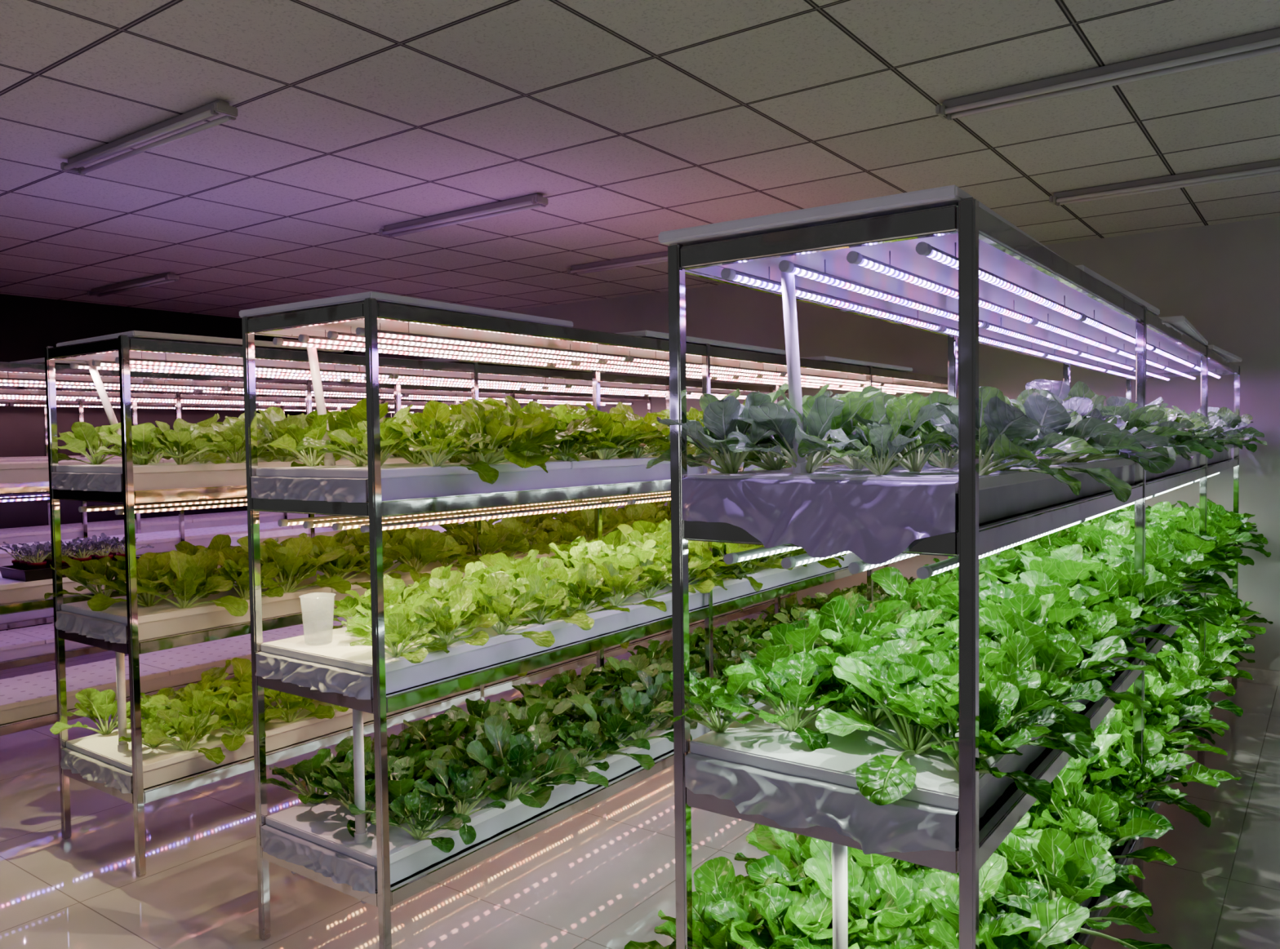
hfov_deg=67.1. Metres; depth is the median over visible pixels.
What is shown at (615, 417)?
plant
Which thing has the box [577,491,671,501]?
tube
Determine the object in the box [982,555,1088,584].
plant
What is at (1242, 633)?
plant
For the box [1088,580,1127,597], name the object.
plant
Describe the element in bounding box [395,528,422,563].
seedling
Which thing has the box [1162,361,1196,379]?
tube
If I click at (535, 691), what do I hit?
plant
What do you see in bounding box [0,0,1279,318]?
ceiling
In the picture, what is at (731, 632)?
plant
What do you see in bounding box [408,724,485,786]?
plant
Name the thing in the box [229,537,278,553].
seedling
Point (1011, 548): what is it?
plant
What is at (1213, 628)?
plant
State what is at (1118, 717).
plant
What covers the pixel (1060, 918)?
plant
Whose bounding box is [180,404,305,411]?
tube
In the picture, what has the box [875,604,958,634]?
plant
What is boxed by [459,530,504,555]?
seedling
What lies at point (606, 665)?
plant
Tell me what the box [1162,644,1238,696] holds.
plant
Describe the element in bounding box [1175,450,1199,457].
raft
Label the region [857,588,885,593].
plant
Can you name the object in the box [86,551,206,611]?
seedling
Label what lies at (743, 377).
tube
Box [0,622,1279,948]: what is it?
floor
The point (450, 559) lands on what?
seedling
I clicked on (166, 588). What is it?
seedling
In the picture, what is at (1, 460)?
raft
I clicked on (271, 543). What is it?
seedling
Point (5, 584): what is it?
raft
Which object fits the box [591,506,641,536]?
seedling
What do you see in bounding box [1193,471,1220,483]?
tube
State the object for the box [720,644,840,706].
plant
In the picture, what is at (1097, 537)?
plant
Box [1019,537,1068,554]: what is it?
plant
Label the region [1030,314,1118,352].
tube
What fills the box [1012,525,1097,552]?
plant
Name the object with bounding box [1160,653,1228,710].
plant
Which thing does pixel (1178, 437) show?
plant
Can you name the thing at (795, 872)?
plant
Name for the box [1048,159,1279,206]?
ceiling light
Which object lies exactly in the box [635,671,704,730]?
plant
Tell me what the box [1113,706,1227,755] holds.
plant
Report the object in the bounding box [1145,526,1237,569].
plant
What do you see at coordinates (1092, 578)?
plant
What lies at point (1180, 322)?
sheet
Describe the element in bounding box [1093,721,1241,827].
plant
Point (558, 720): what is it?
plant
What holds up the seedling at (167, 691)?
on the raft at (104, 748)
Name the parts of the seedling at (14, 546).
stem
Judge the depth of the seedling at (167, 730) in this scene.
3.76 m
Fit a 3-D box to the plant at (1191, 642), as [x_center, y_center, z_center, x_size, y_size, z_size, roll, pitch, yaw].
[2.575,0.852,4.897,0.506,0.234,0.485,1,3,33]
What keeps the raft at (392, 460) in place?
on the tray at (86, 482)
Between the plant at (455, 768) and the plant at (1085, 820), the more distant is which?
the plant at (455, 768)
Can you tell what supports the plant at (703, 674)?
on the raft at (721, 677)
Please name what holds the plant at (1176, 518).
on the raft
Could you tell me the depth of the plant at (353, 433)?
3.05 m
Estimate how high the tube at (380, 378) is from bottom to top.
0.061 m
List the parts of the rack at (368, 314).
post, rail, rail, rail, rail, rail, post, rail, shelf panel, rail, post, panel, shelf panel, rail, rail, post, post, post, rail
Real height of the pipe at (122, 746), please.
0.426 m
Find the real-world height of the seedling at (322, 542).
0.225 m
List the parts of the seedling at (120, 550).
stem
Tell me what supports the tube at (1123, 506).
attached to the rack at (983, 241)
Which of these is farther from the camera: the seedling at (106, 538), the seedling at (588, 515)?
the seedling at (588, 515)
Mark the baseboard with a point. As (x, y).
(1272, 677)
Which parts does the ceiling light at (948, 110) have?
plate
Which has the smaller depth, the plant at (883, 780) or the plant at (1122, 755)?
the plant at (883, 780)
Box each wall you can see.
[0,293,352,631]
[352,217,1279,671]
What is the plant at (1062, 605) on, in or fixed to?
on the raft at (1039, 668)
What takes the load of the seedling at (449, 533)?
on the raft at (517, 553)
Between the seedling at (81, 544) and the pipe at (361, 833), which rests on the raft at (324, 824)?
the pipe at (361, 833)
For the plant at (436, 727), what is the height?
0.157 m
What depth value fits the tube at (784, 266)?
2.14 m
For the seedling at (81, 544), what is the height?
0.097 m
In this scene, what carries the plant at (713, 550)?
on the raft at (726, 582)
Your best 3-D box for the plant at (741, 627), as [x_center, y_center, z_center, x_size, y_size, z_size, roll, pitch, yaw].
[0.633,0.878,5.230,0.313,0.203,0.326,0,2,28]
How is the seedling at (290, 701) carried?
on the raft at (104, 748)
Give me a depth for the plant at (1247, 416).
5.76 m
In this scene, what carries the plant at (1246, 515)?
on the raft
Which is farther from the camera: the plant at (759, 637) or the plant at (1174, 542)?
the plant at (759, 637)
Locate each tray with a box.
[0,468,48,483]
[0,514,329,545]
[0,526,332,566]
[0,555,140,582]
[0,564,220,604]
[0,608,53,623]
[0,640,92,662]
[0,658,251,724]
[51,469,246,492]
[55,572,465,644]
[60,594,789,793]
[250,456,828,502]
[255,553,862,699]
[260,690,771,893]
[681,448,1231,564]
[684,546,1230,854]
[1063,718,1186,944]
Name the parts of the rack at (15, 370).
rail, rail, shelf panel, rail, rail, panel, post, rail, post, post, rail, post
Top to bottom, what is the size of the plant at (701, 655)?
0.145 m
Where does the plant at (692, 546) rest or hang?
on the raft at (726, 582)
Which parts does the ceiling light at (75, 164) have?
plate, plate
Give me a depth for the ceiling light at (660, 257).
6.94 m
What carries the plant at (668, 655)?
on the raft at (721, 677)
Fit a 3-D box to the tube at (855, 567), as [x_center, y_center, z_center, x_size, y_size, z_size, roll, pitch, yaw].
[0.769,0.134,2.305,0.022,0.055,1.267,1,3,36]
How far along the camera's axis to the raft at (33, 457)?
7.13 m
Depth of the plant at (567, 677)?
4.23 m
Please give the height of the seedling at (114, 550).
0.097 m
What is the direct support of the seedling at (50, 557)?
in the flower pot at (48, 561)
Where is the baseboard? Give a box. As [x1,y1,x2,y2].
[731,613,1279,686]
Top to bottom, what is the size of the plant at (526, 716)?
0.221 m
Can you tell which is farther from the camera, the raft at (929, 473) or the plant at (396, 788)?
the plant at (396, 788)
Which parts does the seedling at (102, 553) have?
stem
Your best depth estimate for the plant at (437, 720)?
3.55 m
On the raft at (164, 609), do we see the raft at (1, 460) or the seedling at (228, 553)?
the seedling at (228, 553)
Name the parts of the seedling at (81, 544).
stem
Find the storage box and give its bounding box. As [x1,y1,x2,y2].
[229,527,346,546]
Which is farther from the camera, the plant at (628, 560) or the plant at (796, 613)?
the plant at (796, 613)
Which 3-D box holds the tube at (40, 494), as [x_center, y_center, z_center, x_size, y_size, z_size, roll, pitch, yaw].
[-2.926,0.081,5.079,0.022,0.055,1.267,1,3,36]
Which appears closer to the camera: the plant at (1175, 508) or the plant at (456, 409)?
the plant at (456, 409)
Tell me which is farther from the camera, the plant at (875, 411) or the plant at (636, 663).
the plant at (636, 663)
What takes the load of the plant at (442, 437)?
in the raft at (401, 469)
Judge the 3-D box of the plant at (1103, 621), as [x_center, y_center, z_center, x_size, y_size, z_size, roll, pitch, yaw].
[1.211,0.444,2.598,0.321,0.173,0.301,1,3,34]
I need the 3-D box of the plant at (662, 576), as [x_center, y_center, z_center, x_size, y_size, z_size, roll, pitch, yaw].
[0.045,0.404,3.759,0.305,0.178,0.284,1,2,31]
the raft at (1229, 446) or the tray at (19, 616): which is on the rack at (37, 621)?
the tray at (19, 616)
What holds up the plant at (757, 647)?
on the raft at (721, 677)
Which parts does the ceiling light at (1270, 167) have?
plate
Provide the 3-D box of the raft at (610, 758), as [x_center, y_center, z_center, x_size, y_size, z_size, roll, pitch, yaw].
[-0.196,1.047,3.929,0.558,0.026,0.861,1,3,36]
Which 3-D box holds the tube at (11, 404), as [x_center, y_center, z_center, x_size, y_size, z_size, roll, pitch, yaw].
[-4.253,-0.558,7.597,0.022,0.061,1.267,1,3,36]
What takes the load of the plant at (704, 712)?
on the raft at (610, 758)
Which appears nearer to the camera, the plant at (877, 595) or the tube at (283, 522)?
the tube at (283, 522)
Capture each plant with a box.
[135,550,248,616]
[236,535,351,594]
[266,748,345,804]
[267,413,339,466]
[295,404,431,466]
[297,398,406,464]
[308,760,423,837]
[310,737,389,804]
[313,427,399,466]
[317,588,370,631]
[334,725,445,777]
[335,735,399,763]
[341,594,437,648]
[345,574,418,630]
[345,613,449,663]
[348,755,457,824]
[364,747,447,782]
[365,593,424,622]
[370,724,444,752]
[370,787,471,853]
[384,413,498,484]
[387,717,485,748]
[394,418,428,464]
[395,400,471,465]
[395,414,413,462]
[400,577,426,602]
[406,571,481,608]
[406,587,498,645]
[407,564,493,595]
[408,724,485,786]
[409,397,523,463]
[410,586,444,599]
[411,413,486,462]
[411,746,488,803]
[412,758,519,844]
[413,591,485,633]
[414,714,470,742]
[428,572,540,633]
[431,714,576,808]
[443,702,525,741]
[448,400,573,473]
[450,698,503,737]
[455,721,540,801]
[460,589,555,648]
[461,395,602,468]
[464,561,516,590]
[465,577,515,614]
[475,724,516,765]
[479,554,555,571]
[483,557,579,590]
[484,400,585,456]
[485,410,508,461]
[487,549,549,577]
[488,724,608,791]
[495,574,594,631]
[495,694,540,706]
[498,571,562,617]
[500,680,566,706]
[503,699,572,746]
[505,687,576,715]
[511,728,559,764]
[515,558,607,619]
[521,695,611,743]
[522,403,607,455]
[535,536,587,568]
[536,408,620,462]
[536,551,571,564]
[540,439,582,456]
[542,678,623,706]
[543,404,596,460]
[546,568,582,594]
[548,540,615,568]
[548,719,604,751]
[549,663,609,693]
[552,688,589,719]
[555,408,665,460]
[556,720,619,771]
[558,692,639,740]
[560,563,630,616]
[567,693,654,770]
[568,540,617,586]
[574,412,658,458]
[575,667,634,680]
[578,560,666,612]
[579,562,635,591]
[582,674,631,693]
[583,542,632,555]
[585,401,668,457]
[586,530,631,551]
[591,653,672,688]
[592,539,660,578]
[597,546,665,593]
[600,684,692,742]
[604,657,671,670]
[604,689,644,715]
[608,666,622,681]
[612,408,670,458]
[616,554,696,598]
[617,524,694,559]
[618,678,655,693]
[619,681,654,719]
[620,519,671,537]
[623,856,821,948]
[625,536,698,590]
[626,531,671,546]
[626,640,672,661]
[631,663,719,697]
[633,640,697,653]
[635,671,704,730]
[640,417,670,456]
[640,418,715,454]
[643,671,783,733]
[645,383,799,473]
[646,411,687,455]
[651,666,691,695]
[653,680,730,719]
[658,652,705,662]
[661,406,704,456]
[661,551,727,593]
[668,878,937,948]
[671,666,720,694]
[687,395,812,470]
[688,540,725,557]
[688,541,741,580]
[688,543,746,581]
[688,625,725,648]
[688,632,719,649]
[688,647,705,658]
[688,654,717,671]
[688,657,744,676]
[690,635,757,661]
[691,671,749,703]
[694,634,732,657]
[697,648,721,662]
[698,621,767,644]
[710,653,868,751]
[711,542,793,591]
[713,663,767,696]
[717,648,754,664]
[720,613,884,684]
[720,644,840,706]
[722,626,759,635]
[724,542,807,573]
[726,384,882,473]
[727,651,771,690]
[732,618,764,635]
[733,826,879,886]
[734,863,809,933]
[737,639,768,654]
[738,391,837,471]
[738,613,776,630]
[739,552,831,573]
[745,644,762,657]
[747,837,911,948]
[750,391,886,471]
[751,617,779,626]
[751,635,763,644]
[751,823,808,877]
[753,619,778,631]
[760,592,817,620]
[762,631,814,649]
[764,607,807,626]
[764,615,795,622]
[768,590,915,646]
[769,645,887,711]
[777,613,798,624]
[777,857,950,943]
[780,606,799,620]
[782,835,959,889]
[785,548,844,568]
[793,937,866,948]
[796,596,826,608]
[797,400,951,475]
[797,591,844,609]
[807,608,818,612]
[813,598,826,610]
[813,643,823,648]
[814,592,862,602]
[815,657,1004,805]
[817,555,844,568]
[817,638,943,727]
[819,619,946,656]
[825,391,898,469]
[826,587,851,597]
[827,448,906,462]
[833,391,915,466]
[840,645,954,665]
[843,391,958,471]
[843,586,866,595]
[849,860,1024,873]
[851,587,880,596]
[852,582,882,592]
[855,592,890,600]
[855,609,956,643]
[857,558,988,611]
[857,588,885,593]
[857,595,879,606]
[861,619,958,662]
[862,650,1016,730]
[863,581,879,589]
[863,595,946,634]
[864,911,946,948]
[866,853,1041,948]
[868,861,943,910]
[871,592,928,613]
[875,588,888,595]
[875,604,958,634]
[878,593,888,600]
[880,611,1001,646]
[884,680,1052,806]
[888,386,1102,475]
[898,551,1026,608]
[903,577,915,584]
[908,566,1005,587]
[909,586,988,621]
[912,884,1089,948]
[915,445,958,468]
[920,581,991,610]
[920,946,939,948]
[922,651,1100,759]
[923,589,1048,634]
[927,448,982,466]
[928,638,1029,671]
[928,868,1086,948]
[931,851,1038,941]
[938,586,1126,671]
[942,428,1080,495]
[951,631,1021,655]
[955,395,1071,461]
[978,572,1071,603]
[978,607,1152,746]
[978,634,1106,742]
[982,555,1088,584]
[984,552,1100,587]
[985,564,1111,598]
[986,553,1009,559]
[991,828,1173,948]
[997,547,1052,556]
[998,542,1050,559]
[998,544,1110,579]
[998,827,1062,912]
[1004,387,1168,465]
[1007,378,1176,473]
[1009,388,1131,502]
[1010,811,1031,853]
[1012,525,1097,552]
[1016,549,1084,556]
[1017,622,1155,705]
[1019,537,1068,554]
[1019,570,1141,631]
[1026,804,1072,866]
[1026,808,1153,917]
[1027,782,1119,832]
[1032,800,1058,821]
[1038,598,1079,630]
[1040,556,1049,560]
[1041,762,1177,898]
[1042,603,1156,669]
[1048,546,1093,555]
[1050,733,1135,820]
[1052,529,1134,557]
[1053,768,1168,856]
[1060,523,1093,542]
[1066,520,1114,537]
[1066,598,1172,682]
[1067,520,1147,551]
[1068,585,1142,616]
[1069,570,1188,653]
[1080,545,1168,570]
[1080,559,1226,626]
[1081,540,1089,552]
[1082,749,1136,797]
[1083,412,1146,470]
[1084,553,1111,568]
[1086,753,1109,772]
[1088,510,1124,524]
[1088,568,1117,581]
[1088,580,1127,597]
[1088,753,1196,807]
[1090,515,1112,524]
[1091,724,1146,807]
[1093,552,1164,568]
[1093,710,1165,768]
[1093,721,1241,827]
[1097,537,1235,614]
[1100,397,1193,451]
[1102,510,1155,524]
[1102,535,1236,595]
[1106,395,1193,460]
[1106,505,1151,515]
[1106,514,1171,527]
[1110,699,1158,732]
[1113,503,1134,512]
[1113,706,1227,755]
[1115,709,1133,730]
[1119,511,1180,525]
[1119,520,1191,541]
[1120,507,1182,523]
[1126,676,1209,723]
[1128,675,1229,752]
[1128,725,1187,786]
[1131,404,1213,458]
[1133,523,1216,541]
[1144,669,1190,698]
[1144,674,1224,737]
[1145,502,1177,509]
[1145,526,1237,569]
[1146,571,1198,617]
[1147,570,1200,640]
[1147,665,1243,717]
[1150,422,1191,453]
[1151,501,1196,519]
[1155,515,1184,524]
[1155,650,1193,669]
[1158,520,1225,553]
[1160,403,1168,407]
[1160,638,1253,682]
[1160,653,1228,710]
[1161,526,1254,565]
[1161,635,1222,649]
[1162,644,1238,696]
[1163,657,1197,684]
[1164,526,1245,578]
[1164,639,1198,647]
[1166,538,1226,582]
[1167,511,1253,565]
[1168,412,1224,452]
[1168,415,1204,455]
[1171,405,1228,449]
[1171,506,1181,511]
[1171,627,1198,642]
[1172,626,1195,639]
[1173,554,1213,589]
[1177,500,1193,511]
[1177,511,1211,520]
[1177,621,1254,653]
[1179,624,1198,631]
[1179,624,1255,667]
[1182,638,1239,669]
[1186,616,1251,638]
[1189,411,1217,417]
[1189,413,1237,451]
[1189,417,1217,441]
[1191,426,1209,442]
[1191,504,1267,544]
[1193,507,1271,557]
[1195,502,1263,539]
[1197,407,1266,445]
[1198,419,1243,442]
[1206,501,1264,547]
[1206,592,1273,635]
[1206,604,1255,639]
[1207,498,1257,532]
[1208,413,1264,453]
[1208,521,1243,555]
[1212,426,1238,444]
[1216,605,1262,632]
[1221,435,1242,444]
[1222,424,1244,449]
[1222,623,1240,655]
[1240,413,1253,443]
[1240,418,1256,438]
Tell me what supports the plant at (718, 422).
on the raft at (929, 473)
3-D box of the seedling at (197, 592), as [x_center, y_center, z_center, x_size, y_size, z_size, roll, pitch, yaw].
[-1.912,0.423,4.079,0.379,0.164,0.358,0,2,17]
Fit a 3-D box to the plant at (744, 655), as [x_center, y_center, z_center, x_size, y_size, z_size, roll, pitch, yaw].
[0.584,0.922,4.539,0.284,0.170,0.376,-1,2,-17]
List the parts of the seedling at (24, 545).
stem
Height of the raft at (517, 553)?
0.026 m
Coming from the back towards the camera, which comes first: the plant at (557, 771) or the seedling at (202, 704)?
the seedling at (202, 704)
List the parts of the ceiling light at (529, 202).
plate, plate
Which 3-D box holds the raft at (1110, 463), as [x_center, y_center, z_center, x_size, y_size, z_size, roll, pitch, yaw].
[1.081,-0.031,2.859,0.558,0.026,0.861,1,3,36]
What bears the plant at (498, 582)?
on the raft at (332, 647)
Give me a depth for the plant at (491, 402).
3.35 m
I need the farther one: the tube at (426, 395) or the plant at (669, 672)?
the tube at (426, 395)
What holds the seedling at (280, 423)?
on the raft at (228, 465)
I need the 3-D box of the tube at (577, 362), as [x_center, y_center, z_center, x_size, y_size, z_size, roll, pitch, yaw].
[0.109,-0.499,4.431,0.022,0.061,1.267,1,3,36]
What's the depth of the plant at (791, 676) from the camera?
2.05 m
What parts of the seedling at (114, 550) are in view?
stem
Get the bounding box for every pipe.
[85,359,121,452]
[115,651,128,751]
[306,346,335,466]
[352,709,367,843]
[780,271,808,473]
[831,842,848,948]
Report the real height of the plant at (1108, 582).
0.220 m
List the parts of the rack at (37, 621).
rail, post, post, rail, rail, post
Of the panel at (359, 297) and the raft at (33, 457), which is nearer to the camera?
the panel at (359, 297)
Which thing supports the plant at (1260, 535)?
on the raft
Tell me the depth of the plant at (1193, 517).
4.71 m
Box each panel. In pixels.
[239,291,573,328]
[658,184,1064,259]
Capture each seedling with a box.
[0,542,40,560]
[1,543,50,561]
[10,543,51,563]
[17,541,70,558]
[41,540,78,559]
[42,543,82,556]
[44,555,138,599]
[49,537,92,555]
[49,688,149,734]
[56,422,120,464]
[61,537,104,558]
[61,540,94,557]
[70,552,176,599]
[72,537,111,554]
[75,535,116,555]
[80,537,121,555]
[84,533,119,551]
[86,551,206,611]
[92,426,177,464]
[92,535,124,552]
[95,422,177,465]
[106,537,154,554]
[106,549,188,591]
[108,444,171,463]
[115,698,190,727]
[115,715,184,747]
[128,687,181,717]
[133,417,226,465]
[141,709,235,764]
[150,672,244,715]
[160,547,248,598]
[164,686,253,739]
[169,568,217,595]
[170,422,233,463]
[173,659,246,697]
[174,534,242,582]
[175,452,202,462]
[192,413,223,462]
[196,422,274,463]
[206,544,308,594]
[206,547,237,585]
[208,692,285,751]
[210,676,315,721]
[213,413,271,461]
[214,556,284,599]
[224,657,252,701]
[225,416,306,459]
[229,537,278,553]
[244,541,339,585]
[246,688,334,722]
[256,409,336,462]
[257,425,302,460]
[261,406,285,459]
[272,409,345,426]
[275,568,325,580]
[280,537,293,546]
[287,413,388,466]
[298,533,396,577]
[304,543,393,590]
[316,703,348,712]
[325,536,363,571]
[333,529,351,543]
[336,528,386,569]
[344,528,415,572]
[344,529,392,539]
[351,545,415,578]
[382,528,462,582]
[386,526,418,556]
[391,412,412,457]
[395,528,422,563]
[398,539,421,567]
[416,528,468,545]
[438,545,480,573]
[439,518,502,546]
[441,526,474,555]
[441,534,471,563]
[444,531,455,535]
[450,522,529,565]
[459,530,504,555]
[465,520,526,551]
[471,516,550,557]
[493,523,530,543]
[502,513,548,528]
[503,523,555,549]
[517,520,535,528]
[517,671,527,676]
[523,511,559,528]
[526,531,572,549]
[532,517,563,533]
[542,508,621,542]
[545,511,578,521]
[546,519,584,543]
[546,522,586,546]
[553,511,615,537]
[565,509,581,516]
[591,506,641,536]
[613,503,655,527]
[617,508,626,515]
[619,641,629,648]
[622,502,644,511]
[623,500,666,512]
[644,502,671,528]
[648,504,663,519]
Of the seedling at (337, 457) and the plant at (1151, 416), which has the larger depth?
the seedling at (337, 457)
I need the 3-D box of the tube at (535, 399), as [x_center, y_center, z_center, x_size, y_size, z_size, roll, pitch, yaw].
[-0.443,-0.622,7.993,0.022,0.061,1.267,1,3,36]
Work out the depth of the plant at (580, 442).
3.79 m
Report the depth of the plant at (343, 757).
3.23 m
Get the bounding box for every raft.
[0,456,79,459]
[0,459,38,462]
[0,459,162,470]
[0,525,82,538]
[0,545,40,558]
[0,571,75,591]
[0,630,44,651]
[0,657,169,711]
[7,456,163,461]
[7,623,67,644]
[9,533,179,553]
[56,460,322,473]
[60,517,191,531]
[61,579,331,624]
[66,697,334,773]
[72,453,161,457]
[124,632,290,675]
[140,524,292,540]
[160,457,300,462]
[160,511,283,522]
[256,461,570,478]
[259,521,332,528]
[261,608,573,674]
[262,613,364,637]
[266,768,564,866]
[271,558,461,592]
[273,456,469,465]
[311,700,352,717]
[414,543,555,568]
[417,522,471,533]
[461,517,555,524]
[505,456,693,468]
[530,713,706,777]
[558,579,699,624]
[638,560,797,589]
[686,463,1072,493]
[689,689,1067,809]
[700,676,768,715]
[760,552,853,568]
[866,456,1134,475]
[917,814,1127,899]
[1036,631,1133,674]
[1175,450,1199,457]
[1223,444,1233,449]
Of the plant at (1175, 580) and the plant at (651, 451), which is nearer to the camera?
the plant at (1175, 580)
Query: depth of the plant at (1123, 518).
4.84 m
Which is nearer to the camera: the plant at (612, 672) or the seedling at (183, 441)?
the seedling at (183, 441)
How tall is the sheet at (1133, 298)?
0.022 m
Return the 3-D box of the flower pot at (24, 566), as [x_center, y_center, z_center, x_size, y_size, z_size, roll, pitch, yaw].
[-2.915,0.451,4.607,0.079,0.078,0.078,1,3,36]
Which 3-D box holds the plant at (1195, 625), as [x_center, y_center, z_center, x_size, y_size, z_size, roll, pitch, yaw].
[2.957,0.872,5.219,0.302,0.155,0.302,0,2,18]
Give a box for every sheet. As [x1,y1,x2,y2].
[10,357,86,365]
[56,330,344,353]
[613,330,786,355]
[799,355,912,372]
[1075,265,1159,315]
[1159,315,1208,345]
[1207,345,1242,362]
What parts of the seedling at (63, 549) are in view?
stem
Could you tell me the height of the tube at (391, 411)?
0.061 m
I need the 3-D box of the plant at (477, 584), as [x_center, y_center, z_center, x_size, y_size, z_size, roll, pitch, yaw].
[-0.520,0.434,3.432,0.325,0.151,0.261,-1,2,-15]
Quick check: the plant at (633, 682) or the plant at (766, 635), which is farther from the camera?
the plant at (766, 635)
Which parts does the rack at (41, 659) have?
shelf panel, rail, post, post, panel, rail, rail, rail, post, post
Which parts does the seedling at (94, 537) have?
stem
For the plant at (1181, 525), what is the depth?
4.32 m
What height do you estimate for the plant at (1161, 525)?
0.200 m
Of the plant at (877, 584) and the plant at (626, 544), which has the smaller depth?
the plant at (626, 544)
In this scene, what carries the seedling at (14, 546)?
in the flower pot at (16, 565)
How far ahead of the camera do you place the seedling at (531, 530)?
5.50 m
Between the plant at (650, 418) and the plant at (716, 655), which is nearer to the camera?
the plant at (650, 418)
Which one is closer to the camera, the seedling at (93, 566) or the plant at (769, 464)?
the plant at (769, 464)
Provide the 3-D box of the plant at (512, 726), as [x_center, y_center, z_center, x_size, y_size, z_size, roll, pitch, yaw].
[-0.526,0.979,3.465,0.362,0.164,0.295,1,3,38]
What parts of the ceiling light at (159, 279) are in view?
plate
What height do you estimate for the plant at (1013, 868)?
0.192 m
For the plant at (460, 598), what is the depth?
2.98 m
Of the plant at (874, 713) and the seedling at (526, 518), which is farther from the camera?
the seedling at (526, 518)
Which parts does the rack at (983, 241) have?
post, rail, rail, rail, rail, post, post, panel, post, shelf panel, shelf panel, rail, rail, rail, post, post, shelf panel, rail, rail, post, post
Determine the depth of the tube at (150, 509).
3.79 m
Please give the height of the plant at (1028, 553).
0.217 m
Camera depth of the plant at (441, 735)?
3.41 m
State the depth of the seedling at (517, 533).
5.15 m
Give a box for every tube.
[0,372,225,390]
[0,382,197,392]
[0,393,100,399]
[0,396,79,400]
[0,403,8,405]
[0,493,49,497]
[0,493,49,502]
[9,400,175,408]
[70,362,344,382]
[78,497,246,512]
[80,392,244,404]
[92,352,365,380]
[107,396,276,404]
[115,353,392,377]
[115,501,247,515]
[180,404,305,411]
[197,384,366,397]
[225,382,404,396]
[256,403,352,407]
[272,329,551,366]
[276,400,408,407]
[277,515,358,527]
[297,326,575,364]
[302,499,577,528]
[311,408,415,413]
[327,323,602,363]
[332,498,604,530]
[344,378,522,390]
[355,322,628,361]
[360,497,631,533]
[378,369,544,389]
[378,395,505,402]
[387,406,451,409]
[392,369,568,387]
[404,390,534,401]
[408,404,449,407]
[423,358,605,373]
[517,400,607,405]
[521,387,646,396]
[534,395,632,404]
[544,386,666,395]
[550,363,714,379]
[567,381,688,394]
[574,352,735,378]
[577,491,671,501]
[600,351,759,377]
[604,492,671,502]
[627,354,782,376]
[630,492,671,504]
[645,388,722,399]
[686,394,746,399]
[688,391,764,397]
[713,377,821,388]
[720,266,942,331]
[724,546,802,564]
[734,375,840,387]
[759,373,862,386]
[778,259,986,328]
[781,551,851,568]
[782,371,882,385]
[820,386,897,394]
[840,378,914,393]
[846,251,1035,324]
[848,553,919,574]
[861,377,933,393]
[880,382,947,391]
[915,241,1084,320]
[916,519,1083,579]
[939,324,1045,356]
[982,317,1079,355]
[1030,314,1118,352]
[1043,351,1106,372]
[1077,346,1134,370]
[1080,310,1155,351]
[1081,494,1154,523]
[1105,368,1146,381]
[1114,347,1165,368]
[1132,366,1170,381]
[1152,342,1195,368]
[1152,480,1194,497]
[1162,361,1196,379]
[1193,364,1221,378]
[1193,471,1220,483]
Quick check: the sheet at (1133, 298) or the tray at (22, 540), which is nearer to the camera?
the sheet at (1133, 298)
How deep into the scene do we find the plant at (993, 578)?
3.07 m
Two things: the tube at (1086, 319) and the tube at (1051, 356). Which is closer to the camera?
the tube at (1086, 319)
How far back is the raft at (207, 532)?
6.98 m
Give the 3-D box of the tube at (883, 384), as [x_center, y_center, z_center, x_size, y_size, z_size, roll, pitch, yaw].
[1.831,-0.591,6.342,0.022,0.061,1.267,1,3,36]
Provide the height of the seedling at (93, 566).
0.196 m
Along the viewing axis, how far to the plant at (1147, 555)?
3.62 m
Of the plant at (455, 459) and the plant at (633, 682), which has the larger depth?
the plant at (633, 682)
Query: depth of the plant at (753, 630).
5.17 m
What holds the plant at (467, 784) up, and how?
on the raft at (324, 824)
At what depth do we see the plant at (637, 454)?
3.72 m
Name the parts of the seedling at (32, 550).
stem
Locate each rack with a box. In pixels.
[0,361,651,736]
[0,386,528,670]
[0,399,423,630]
[44,335,795,877]
[241,297,958,948]
[667,197,1239,948]
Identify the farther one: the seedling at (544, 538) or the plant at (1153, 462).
the seedling at (544, 538)
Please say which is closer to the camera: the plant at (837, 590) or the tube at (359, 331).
the tube at (359, 331)
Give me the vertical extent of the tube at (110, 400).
0.061 m
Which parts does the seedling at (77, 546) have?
stem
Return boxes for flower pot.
[11,559,30,569]
[19,560,29,570]
[26,560,46,569]
[44,558,52,568]
[50,560,68,566]
[73,556,92,561]
[94,554,113,559]
[108,551,123,560]
[115,552,124,556]
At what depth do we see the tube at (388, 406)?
8.71 m
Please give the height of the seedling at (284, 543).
0.216 m
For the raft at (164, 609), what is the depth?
3.76 m
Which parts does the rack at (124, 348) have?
post, rail, rail, rail, rail, post, rail, shelf panel, rail, rail, post, panel, rail, shelf panel, rail, post, post, rail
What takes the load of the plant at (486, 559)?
on the raft at (637, 597)
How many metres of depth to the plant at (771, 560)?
4.43 m
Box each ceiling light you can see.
[60,99,237,175]
[87,272,178,297]
[378,193,548,238]
[566,251,667,275]
[935,27,1279,120]
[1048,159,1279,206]
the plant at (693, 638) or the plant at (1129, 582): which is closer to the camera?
the plant at (1129, 582)
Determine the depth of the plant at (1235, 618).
5.49 m
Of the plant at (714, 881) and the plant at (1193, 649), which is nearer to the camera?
the plant at (714, 881)
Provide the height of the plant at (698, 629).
0.193 m
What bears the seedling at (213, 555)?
on the raft at (164, 609)

